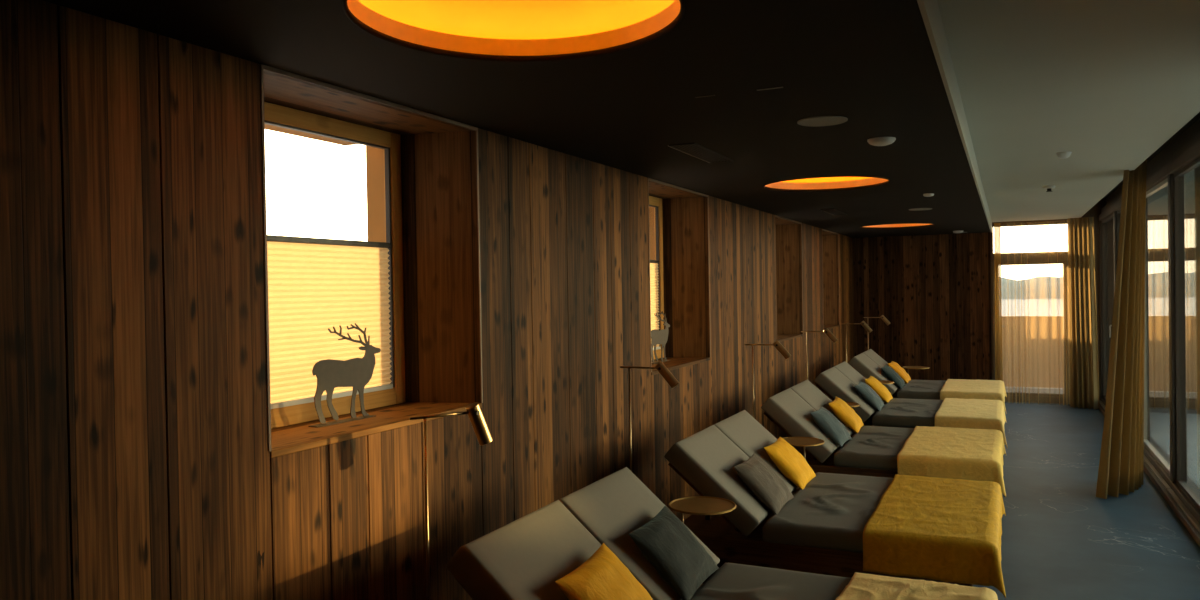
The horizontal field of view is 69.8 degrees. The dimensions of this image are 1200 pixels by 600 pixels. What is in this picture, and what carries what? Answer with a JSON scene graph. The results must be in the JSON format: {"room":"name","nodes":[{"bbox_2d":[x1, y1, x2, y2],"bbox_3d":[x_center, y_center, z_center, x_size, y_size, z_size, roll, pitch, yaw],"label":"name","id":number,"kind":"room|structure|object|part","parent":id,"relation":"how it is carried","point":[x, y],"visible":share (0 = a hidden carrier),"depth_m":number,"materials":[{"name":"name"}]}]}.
{"room":"spa","nodes":[
{"label":"spa","id":0,"kind":"room"},
{"bbox_2d":[0,0,854,599],"bbox_3d":[0.033,0.257,5.655,0.656,2.850,16.640,-1,1,25],"label":"wall","id":1,"kind":"structure","parent":0,"point":[136,463],"depth_m":2.54,"materials":[{"name":"brown wood"}]},
{"bbox_2d":[258,63,482,457],"bbox_3d":[-0.947,-0.128,3.266,0.385,1.217,1.234,-1,1,25],"label":"window","id":2,"kind":"structure","parent":1,"relation":"in","point":[432,215],"depth_m":3.73,"materials":[{"name":"brown wood"}]},
{"bbox_2d":[267,235,392,408],"bbox_3d":[-1.088,0.076,3.334,0.026,0.629,0.843,-1,1,25],"label":"blind","id":3,"kind":"object","parent":2,"relation":"attached to","point":[316,285],"visible":0.66,"depth_m":3.34,"materials":[{"name":"yellow fabric"}]},
{"bbox_3d":[-1.093,-0.228,3.331,0.026,0.022,0.843,-1,1,25],"label":"rail","id":4,"kind":"part","parent":3,"relation":"part of","materials":[{"name":"brown metal"}]},
{"bbox_3d":[-1.084,0.380,3.338,0.024,0.020,0.843,-1,1,25],"label":"rail","id":5,"kind":"part","parent":3,"relation":"part of","materials":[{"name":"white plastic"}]},
{"bbox_2d":[308,323,380,427],"bbox_3d":[-0.960,0.274,3.274,0.048,0.368,0.356,-1,1,29],"label":"deer figurine","id":6,"kind":"object","parent":2,"relation":"on","point":[356,373],"visible":1,"depth_m":3.26,"materials":[{"name":"metal"}]},
{"bbox_3d":[-0.970,0.457,3.252,0.048,0.004,0.300,-1,1,29],"label":"plate","id":7,"kind":"part","parent":6,"relation":"part of","materials":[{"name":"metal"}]},
{"bbox_2d":[647,178,710,374],"bbox_3d":[0.404,-0.159,6.121,0.385,1.267,1.261,-1,1,25],"label":"window","id":8,"kind":"structure","parent":1,"relation":"in","point":[681,215],"depth_m":6.61,"materials":[{"name":"brown wood"}]},
{"bbox_2d":[650,260,660,349],"bbox_3d":[0.263,0.044,6.189,0.026,0.679,0.870,-1,1,25],"label":"blind","id":9,"kind":"object","parent":8,"relation":"attached to","point":[654,267],"visible":0.22,"depth_m":6.51,"materials":[{"name":"yellow fabric"}]},
{"bbox_2d":[651,311,669,363],"bbox_3d":[0.439,0.266,6.252,0.048,0.368,0.356,-1,1,28],"label":"deer figurine","id":10,"kind":"object","parent":8,"relation":"on","point":[657,336],"visible":0.95,"depth_m":6.25,"materials":[{"name":"metal"}]},
{"bbox_2d":[775,215,802,341],"bbox_3d":[1.825,-0.219,9.124,0.385,1.267,1.256,-1,1,25],"label":"window","id":11,"kind":"structure","parent":1,"relation":"in","point":[788,232],"depth_m":9.61,"materials":[{"name":"brown wood"}]},
{"bbox_2d":[822,229,839,330],"bbox_3d":[2.832,-0.261,11.252,0.385,1.267,1.186,-1,1,25],"label":"window","id":12,"kind":"structure","parent":1,"relation":"in","point":[830,240],"depth_m":11.70,"materials":[{"name":"brown wood"}]},
{"bbox_2d":[43,0,990,237],"bbox_3d":[1.133,-0.797,5.086,1.899,0.015,16.390,-1,1,25],"label":"ceiling","id":13,"kind":"structure","parent":0,"point":[872,64],"depth_m":3.08,"materials":[{"name":"brown paint"}]},
{"bbox_2d":[342,0,684,61],"bbox_3d":[-0.216,-0.860,2.215,1.136,0.266,1.136,-1,1,25],"label":"ceiling light","id":14,"kind":"object","parent":13,"relation":"attached to","point":[489,30],"visible":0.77,"depth_m":2.63,"materials":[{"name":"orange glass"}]},
{"bbox_2d":[668,142,732,162],"bbox_3d":[0.539,-0.770,4.521,0.139,0.006,0.660,-1,1,25],"label":"ceiling vent","id":15,"kind":"object","parent":13,"relation":"in","point":[694,149],"visible":1,"depth_m":4.49,"materials":[{"name":"black metal"}]},
{"bbox_2d":[797,116,847,126],"bbox_3d":[0.955,-0.767,3.693,0.210,0.006,0.210,-1,1,25],"label":"ceiling speaker","id":16,"kind":"object","parent":13,"relation":"attached to","point":[817,121],"visible":1,"depth_m":3.68},
{"bbox_2d":[763,176,890,191],"bbox_3d":[1.569,-0.935,5.989,1.136,0.266,1.136,-1,1,25],"label":"ceiling light","id":17,"kind":"object","parent":13,"relation":"attached to","point":[827,183],"visible":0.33,"depth_m":6.37,"materials":[{"name":"orange paint"}]},
{"bbox_2d":[867,137,895,145],"bbox_3d":[1.369,-0.767,4.183,0.132,0.032,0.132,-1,1,25],"label":"smoke detector","id":18,"kind":"object","parent":13,"relation":"attached to","point":[877,141],"visible":1,"depth_m":4.14,"materials":[{"name":"white plastic"}]},
{"bbox_2d":[860,223,934,228],"bbox_3d":[3.573,-1.020,10.350,1.136,0.266,1.136,-1,1,25],"label":"ceiling light","id":19,"kind":"object","parent":13,"relation":"attached to","point":[896,225],"visible":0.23,"depth_m":10.70,"materials":[{"name":"orange plastic"}]},
{"bbox_2d":[909,208,931,210],"bbox_3d":[3.015,-0.854,8.094,0.210,0.006,0.210,-1,1,25],"label":"ceiling speaker","id":20,"kind":"object","parent":13,"relation":"attached to","point":[914,209],"visible":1,"depth_m":8.10},
{"bbox_2d":[923,193,933,196],"bbox_3d":[2.584,-0.823,6.761,0.080,0.022,0.080,-1,1,25],"label":"smoke detector","id":21,"kind":"object","parent":13,"relation":"attached to","point":[928,194],"visible":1,"depth_m":6.73,"materials":[{"name":"white plastic"}]},
{"bbox_2d":[917,0,991,232],"bbox_3d":[1.975,-0.865,4.630,0.014,0.146,16.290,-1,1,25],"label":"trim","id":22,"kind":"structure","parent":13,"relation":"attached to","point":[929,9],"depth_m":3.17,"materials":[{"name":"grey paint"}]},
{"bbox_2d":[853,232,991,383],"bbox_3d":[4.378,0.101,12.663,2.515,2.850,0.250,-1,1,25],"label":"wall","id":23,"kind":"structure","parent":0,"point":[933,292],"depth_m":12.37,"materials":[{"name":"brown wood"}]},
{"bbox_2d":[990,219,1069,403],"bbox_3d":[5.957,0.085,11.837,1.045,2.850,0.173,-1,1,25],"label":"window","id":24,"kind":"structure","parent":23,"relation":"in","point":[1028,258],"depth_m":11.77,"materials":[{"name":"wood"}]},
{"bbox_2d":[937,0,1199,221],"bbox_3d":[2.477,-1.069,4.444,1.085,0.250,16.390,-1,1,25],"label":"ceiling","id":25,"kind":"structure","parent":0,"point":[1106,83],"depth_m":3.79,"materials":[{"name":"grey paint"}]},
{"bbox_2d":[994,223,1002,380],"bbox_3d":[5.447,0.182,11.762,0.094,2.466,0.050,-1,1,25],"label":"sheer curtain","id":26,"kind":"object","parent":25,"relation":"hanging from","point":[997,232],"visible":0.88,"depth_m":11.76,"materials":[{"name":"beige fabric"}]},
{"bbox_2d":[1007,222,1066,404],"bbox_3d":[5.840,0.177,11.646,0.925,2.466,0.066,-1,1,25],"label":"sheer curtain","id":27,"kind":"object","parent":25,"relation":"hanging from","point":[1027,222],"visible":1,"depth_m":11.67,"materials":[{"name":"beige fabric"}]},
{"bbox_2d":[1043,185,1055,191],"bbox_3d":[3.968,-0.982,7.597,0.100,0.050,0.100,-1,1,25],"label":"sprinkler","id":28,"kind":"object","parent":25,"relation":"attached to","point":[1049,187],"visible":1,"depth_m":7.58,"materials":[{"name":"white plastic"}]},
{"bbox_2d":[1056,151,1071,158],"bbox_3d":[3.044,-0.948,5.644,0.090,0.040,0.090,-1,1,25],"label":"smoke detector","id":29,"kind":"object","parent":25,"relation":"attached to","point":[1066,154],"visible":1,"depth_m":5.62,"materials":[{"name":"white plastic"}]},
{"bbox_2d":[1068,217,1099,408],"bbox_3d":[6.294,0.168,11.199,0.162,2.481,0.346,-2,1,-44],"label":"curtain","id":30,"kind":"object","parent":25,"relation":"hanging from","point":[1084,373],"visible":1,"depth_m":11.20,"materials":[{"name":"fabric"}]},
{"bbox_2d":[1096,159,1146,498],"bbox_3d":[4.104,0.200,6.726,0.765,2.596,0.226,-1,1,-38],"label":"curtain","id":31,"kind":"object","parent":25,"relation":"hanging from","point":[1121,463],"visible":0.96,"depth_m":6.63,"materials":[{"name":"fabric"}]},
{"bbox_2d":[973,402,1199,599],"bbox_3d":[1.556,1.605,4.961,4.064,0.080,16.640,-1,1,25],"label":"floor","id":32,"kind":"structure","parent":0,"point":[1060,540],"depth_m":5.80,"materials":[{"name":"grey concrete"}]},
{"bbox_2d":[409,402,492,599],"bbox_3d":[-0.514,0.996,3.049,0.313,1.252,0.110,-1,1,-35],"label":"reading lamp","id":33,"kind":"object","parent":32,"relation":"on","point":[473,410],"visible":1,"depth_m":2.99,"materials":[{"name":"gold metal"}]},
{"bbox_3d":[-0.555,0.405,3.021,0.237,0.011,0.011,-1,1,-35],"label":"arm","id":34,"kind":"part","parent":33,"relation":"part of","materials":[{"name":"gold metal"}]},
{"bbox_2d":[446,467,850,599],"bbox_3d":[0.496,1.191,3.081,1.574,0.829,1.330,-1,1,25],"label":"lounger","id":35,"kind":"object","parent":32,"relation":"on","point":[522,559],"visible":0.69,"depth_m":3.30,"materials":[{"name":"grey fabric"}]},
{"bbox_2d":[555,543,652,599],"bbox_3d":[0.043,1.031,2.966,0.235,0.255,0.418,-1,1,23],"label":"cushion","id":36,"kind":"object","parent":35,"relation":"on","point":[603,576],"visible":1,"depth_m":2.94,"materials":[{"name":"fabric"}]},
{"bbox_2d":[628,506,718,599],"bbox_3d":[0.309,1.027,3.509,0.240,0.258,0.435,-1,1,24],"label":"cushion","id":37,"kind":"object","parent":35,"relation":"on","point":[678,557],"visible":1,"depth_m":3.41,"materials":[{"name":"black fabric"}]},
{"bbox_3d":[0.735,1.197,2.968,1.045,0.119,1.330,-1,1,25],"label":"mattress","id":38,"kind":"part","parent":35,"relation":"part of","materials":[{"name":"grey fabric"}]},
{"bbox_2d":[835,572,997,599],"bbox_3d":[1.015,1.240,2.837,0.626,0.231,1.456,-1,1,25],"label":"throw blanket","id":39,"kind":"object","parent":35,"relation":"on","point":[862,586],"visible":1,"depth_m":3.32,"materials":[{"name":"beige fabric"}]},
{"bbox_2d":[620,362,678,471],"bbox_3d":[0.278,0.963,4.712,0.344,1.253,0.110,-1,1,25],"label":"reading lamp","id":40,"kind":"object","parent":32,"relation":"on","point":[661,368],"visible":0.53,"depth_m":4.70,"materials":[{"name":"gold metal"}]},
{"bbox_3d":[0.219,0.372,4.728,0.237,0.011,0.011,-1,1,25],"label":"arm","id":41,"kind":"part","parent":40,"relation":"part of","materials":[{"name":"gold metal"}]},
{"bbox_2d":[669,496,735,522],"bbox_3d":[0.508,1.298,4.233,0.330,0.587,0.330,-1,1,-1],"label":"side table","id":42,"kind":"object","parent":32,"relation":"on","point":[695,505],"visible":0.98,"depth_m":4.22,"materials":[{"name":"brown wood"}]},
{"bbox_2d":[745,340,790,417],"bbox_3d":[1.264,0.926,6.430,0.344,1.253,0.110,-1,1,25],"label":"reading lamp","id":43,"kind":"object","parent":32,"relation":"on","point":[777,344],"visible":0.63,"depth_m":6.41,"materials":[{"name":"gold metal"}]},
{"bbox_3d":[1.206,0.335,6.446,0.237,0.011,0.011,-1,1,25],"label":"arm","id":44,"kind":"part","parent":43,"relation":"part of","materials":[{"name":"gold metal"}]},
{"bbox_2d":[778,437,824,457],"bbox_3d":[1.384,1.263,5.932,0.330,0.587,0.330,-1,1,-3],"label":"side table","id":45,"kind":"object","parent":32,"relation":"on","point":[803,442],"visible":0.51,"depth_m":5.91,"materials":[{"name":"brown wood"}]},
{"bbox_2d":[664,410,972,586],"bbox_3d":[1.343,1.155,4.870,1.574,0.829,1.330,-1,1,25],"label":"lounger","id":46,"kind":"object","parent":32,"relation":"on","point":[820,530],"visible":0.53,"depth_m":4.53,"materials":[{"name":"grey fabric"}]},
{"bbox_2d":[734,453,793,514],"bbox_3d":[0.913,1.012,4.761,0.234,0.243,0.410,-1,1,25],"label":"cushion","id":47,"kind":"object","parent":46,"relation":"on","point":[768,487],"visible":1,"depth_m":4.64,"materials":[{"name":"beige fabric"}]},
{"bbox_2d":[764,437,815,488],"bbox_3d":[1.180,1.004,5.315,0.235,0.243,0.410,-1,1,25],"label":"cushion","id":48,"kind":"object","parent":46,"relation":"on","point":[788,460],"visible":1,"depth_m":5.19,"materials":[{"name":"fabric"}]},
{"bbox_3d":[1.582,1.162,4.757,1.045,0.119,1.330,-1,1,25],"label":"mattress","id":49,"kind":"part","parent":46,"relation":"part of","materials":[{"name":"grey fabric"}]},
{"bbox_2d":[863,474,1005,597],"bbox_3d":[1.840,1.208,4.632,0.626,0.231,1.453,-1,1,25],"label":"throw blanket","id":50,"kind":"object","parent":46,"relation":"on","point":[943,529],"visible":1,"depth_m":4.13,"materials":[{"name":"yellow fabric"}]},
{"bbox_2d":[801,328,837,379],"bbox_3d":[2.085,0.892,8.145,0.344,1.253,0.110,-1,1,25],"label":"reading lamp","id":51,"kind":"object","parent":32,"relation":"on","point":[826,331],"visible":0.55,"depth_m":8.12,"materials":[{"name":"gold metal"}]},
{"bbox_2d":[761,380,913,477],"bbox_3d":[2.198,1.120,6.678,1.574,0.829,1.330,-1,1,25],"label":"lounger","id":52,"kind":"object","parent":32,"relation":"on","point":[873,451],"visible":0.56,"depth_m":6.37,"materials":[{"name":"grey fabric"}]},
{"bbox_2d":[810,407,851,446],"bbox_3d":[1.777,0.969,6.603,0.236,0.250,0.414,-1,1,27],"label":"cushion","id":53,"kind":"object","parent":52,"relation":"on","point":[833,428],"visible":1,"depth_m":6.47,"materials":[{"name":"blue fabric"}]},
{"bbox_2d":[828,397,863,432],"bbox_3d":[2.068,0.960,7.207,0.236,0.253,0.416,-1,1,24],"label":"cushion","id":54,"kind":"object","parent":52,"relation":"on","point":[840,408],"visible":1,"depth_m":7.07,"materials":[{"name":"fabric"}]},
{"bbox_3d":[2.437,1.126,6.565,1.045,0.119,1.330,-1,1,25],"label":"mattress","id":55,"kind":"part","parent":52,"relation":"part of","materials":[{"name":"grey fabric"}]},
{"bbox_2d":[897,426,1005,496],"bbox_3d":[2.668,1.173,6.452,0.686,0.231,1.452,-1,1,25],"label":"throw blanket","id":56,"kind":"object","parent":52,"relation":"on","point":[938,452],"visible":0.98,"depth_m":5.97,"materials":[{"name":"yellow fabric"}]},
{"bbox_2d":[846,402,859,406],"bbox_3d":[2.170,1.228,7.744,0.330,0.587,0.330,-1,1,9],"label":"side table","id":57,"kind":"object","parent":32,"relation":"on","point":[851,404],"visible":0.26,"depth_m":7.72,"materials":[{"name":"brown wood"}]},
{"bbox_2d":[841,321,872,361],"bbox_3d":[2.910,0.860,9.723,0.344,1.253,0.110,-1,1,22],"label":"reading lamp","id":58,"kind":"object","parent":32,"relation":"on","point":[862,323],"visible":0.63,"depth_m":9.70,"materials":[{"name":"gold metal"}]},
{"bbox_2d":[864,315,889,349],"bbox_3d":[3.711,0.825,11.496,0.344,1.253,0.110,-1,1,20],"label":"reading lamp","id":59,"kind":"object","parent":32,"relation":"on","point":[882,317],"visible":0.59,"depth_m":11.46,"materials":[{"name":"gold metal"}]},
{"bbox_2d":[814,361,942,436],"bbox_3d":[3.036,1.085,8.449,1.574,0.829,1.330,-1,1,25],"label":"lounger","id":60,"kind":"object","parent":32,"relation":"on","point":[840,381],"visible":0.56,"depth_m":8.15,"materials":[{"name":"grey fabric"}]},
{"bbox_2d":[855,381,884,410],"bbox_3d":[2.639,0.940,8.407,0.234,0.250,0.415,-1,1,24],"label":"cushion","id":61,"kind":"object","parent":60,"relation":"on","point":[865,391],"visible":0.99,"depth_m":8.27,"materials":[{"name":"blue fabric"}]},
{"bbox_2d":[865,376,892,402],"bbox_3d":[2.912,0.932,8.975,0.234,0.244,0.410,-1,1,25],"label":"cushion","id":62,"kind":"object","parent":60,"relation":"on","point":[877,386],"visible":0.88,"depth_m":8.84,"materials":[{"name":"fabric"}]},
{"bbox_3d":[3.275,1.091,8.336,1.045,0.119,1.330,-1,1,25],"label":"mattress","id":63,"kind":"part","parent":60,"relation":"part of","materials":[{"name":"grey fabric"}]},
{"bbox_2d":[935,398,1007,447],"bbox_3d":[3.554,1.147,8.199,0.598,0.249,1.454,-1,1,25],"label":"throw blanket","id":64,"kind":"object","parent":60,"relation":"on","point":[953,412],"visible":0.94,"depth_m":7.79,"materials":[{"name":"yellow fabric"}]},
{"bbox_2d":[878,380,893,383],"bbox_3d":[3.069,1.193,9.470,0.330,0.587,0.330,-1,1,9],"label":"side table","id":65,"kind":"object","parent":32,"relation":"on","point":[881,381],"visible":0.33,"depth_m":9.43,"materials":[{"name":"brown wood"}]},
{"bbox_2d":[848,349,945,404],"bbox_3d":[3.866,1.050,10.202,1.574,0.829,1.330,-1,1,25],"label":"lounger","id":66,"kind":"object","parent":32,"relation":"on","point":[868,363],"visible":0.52,"depth_m":9.91,"materials":[{"name":"grey fabric"}]},
{"bbox_2d":[881,365,904,388],"bbox_3d":[3.460,0.906,10.143,0.234,0.243,0.411,-1,1,26],"label":"cushion","id":67,"kind":"object","parent":66,"relation":"on","point":[889,372],"visible":0.98,"depth_m":10.00,"materials":[{"name":"teal fabric"}]},
{"bbox_2d":[888,361,910,382],"bbox_3d":[3.729,0.897,10.701,0.235,0.243,0.411,-1,1,26],"label":"cushion","id":68,"kind":"object","parent":66,"relation":"on","point":[897,368],"visible":0.81,"depth_m":10.56,"materials":[{"name":"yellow fabric"}]},
{"bbox_3d":[4.105,1.056,10.089,1.045,0.119,1.330,-1,1,25],"label":"mattress","id":69,"kind":"part","parent":66,"relation":"part of","materials":[{"name":"grey fabric"}]},
{"bbox_2d":[940,379,1006,413],"bbox_3d":[4.349,1.097,9.976,0.672,0.219,1.451,-1,1,25],"label":"throw blanket","id":70,"kind":"object","parent":66,"relation":"on","point":[952,388],"visible":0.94,"depth_m":9.59,"materials":[{"name":"yellow fabric"}]},
{"bbox_2d":[902,366,929,373],"bbox_3d":[4.068,1.157,11.066,0.330,0.587,0.330,-1,1,-1],"label":"side table","id":71,"kind":"object","parent":32,"relation":"on","point":[904,367],"visible":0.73,"depth_m":11.06,"materials":[{"name":"brown wood"}]},
{"bbox_2d":[1081,119,1199,546],"bbox_3d":[3.171,0.233,4.169,0.480,2.870,16.640,-1,1,25],"label":"wall","id":72,"kind":"structure","parent":0,"point":[1095,211],"depth_m":7.37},
{"bbox_2d":[1099,197,1115,409],"bbox_3d":[6.301,0.085,10.652,0.149,2.572,1.740,-1,1,25],"label":"window","id":73,"kind":"structure","parent":72,"relation":"in","point":[1106,218],"depth_m":11.13,"materials":[{"name":"brown metal"}]},
{"bbox_3d":[6.303,-1.116,10.627,0.100,0.170,1.740,-1,1,25],"label":"rail","id":74,"kind":"part","parent":73,"relation":"part of","materials":[{"name":"brown wood"}]},
{"bbox_3d":[6.328,0.136,10.640,0.050,2.335,1.630,-1,1,25],"label":"sash trim","id":75,"kind":"part","parent":73,"relation":"part of","materials":[{"name":"brown metal"}]},
{"bbox_3d":[6.325,0.133,10.641,0.004,2.290,1.600,-1,1,25],"label":"pane","id":76,"kind":"part","parent":73,"relation":"part of","materials":[{"name":"clear glass"}]},
{"bbox_2d":[1113,193,1121,280],"bbox_3d":[5.544,0.117,9.025,0.125,2.572,1.850,-1,1,25],"label":"window","id":77,"kind":"structure","parent":72,"relation":"in","point":[1117,206],"depth_m":9.80,"materials":[{"name":"brown metal"}]},
{"bbox_3d":[5.535,-1.084,9.005,0.100,0.170,1.850,-1,1,25],"label":"rail","id":78,"kind":"part","parent":77,"relation":"part of","materials":[{"name":"brown wood"}]},
{"bbox_3d":[5.561,0.168,9.018,0.050,2.335,1.740,-1,1,25],"label":"sash trim","id":79,"kind":"part","parent":77,"relation":"part of","materials":[{"name":"brown metal"}]},
{"bbox_2d":[1144,153,1172,489],"bbox_3d":[4.753,0.150,7.353,0.125,2.572,1.850,-1,1,25],"label":"window","id":80,"kind":"structure","parent":72,"relation":"in","point":[1157,178],"depth_m":7.41,"materials":[{"name":"brown metal"}]},
{"bbox_3d":[4.766,0.199,7.347,0.004,2.290,1.710,-1,1,25],"label":"pane","id":81,"kind":"part","parent":80,"relation":"part of","materials":[{"name":"clear glass"}]},
{"bbox_3d":[4.787,1.402,7.361,0.095,0.067,1.850,-1,1,25],"label":"rail","id":82,"kind":"part","parent":80,"relation":"part of","materials":[{"name":"brown wood"}]},
{"bbox_3d":[4.744,-1.051,7.333,0.100,0.170,1.850,-1,1,25],"label":"rail","id":83,"kind":"part","parent":80,"relation":"part of","materials":[{"name":"brown wood"}]},
{"bbox_2d":[1167,131,1199,532],"bbox_3d":[3.961,0.183,5.681,0.125,2.572,1.850,-1,1,25],"label":"window","id":84,"kind":"structure","parent":72,"relation":"in","point":[1186,158],"depth_m":6.44,"materials":[{"name":"brown metal"}]},
{"bbox_3d":[3.953,-1.018,5.661,0.100,0.170,1.850,-1,1,25],"label":"rail","id":85,"kind":"part","parent":84,"relation":"part of","materials":[{"name":"brown wood"}]},
{"bbox_3d":[3.996,1.435,5.689,0.095,0.067,1.850,-1,1,25],"label":"rail","id":86,"kind":"part","parent":84,"relation":"part of","materials":[{"name":"brown wood"}]},
{"bbox_3d":[3.978,0.234,5.674,0.050,2.335,1.740,-1,1,25],"label":"sash trim","id":87,"kind":"part","parent":84,"relation":"part of","materials":[{"name":"brown metal"}]},
{"bbox_2d":[1102,112,1199,198],"bbox_3d":[2.152,-1.295,4.926,5.500,0.200,17.390,-1,1,25],"label":"roof","id":88,"kind":"structure","parent":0,"point":[1192,179],"depth_m":9.32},
{"label":"outside","id":89,"kind":"structure","parent":0,"visible":0},
{"bbox_2d":[1002,299,1199,488],"bbox_3d":[25.695,0.898,54.248,520.000,0.360,520.000,-1,1,25],"label":"ground","id":90,"kind":"structure","parent":89,"point":[1034,307],"depth_m":11.39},
{"bbox_2d":[1002,316,1063,393],"bbox_3d":[5.676,0.925,13.487,5.700,1.340,0.300,-1,1,25],"label":"fence","id":91,"kind":"object","parent":90,"relation":"on","point":[1043,330],"depth_m":13.04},
{"bbox_2d":[1162,197,1199,413],"bbox_3d":[8.061,0.075,11.484,2.060,2.890,0.150,-1,1,25],"label":"window","id":92,"kind":"structure","parent":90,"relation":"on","point":[1192,204],"depth_m":11.49,"materials":[{"name":"clear glass"}]},
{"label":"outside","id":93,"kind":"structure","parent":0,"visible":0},
{"bbox_2d":[1001,276,1062,298],"bbox_3d":[58.275,-2.004,99.732,102.105,3.400,30.370,-1,1,25],"label":"hillside","id":94,"kind":"structure","parent":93,"point":[1036,287],"depth_m":96.64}
]}

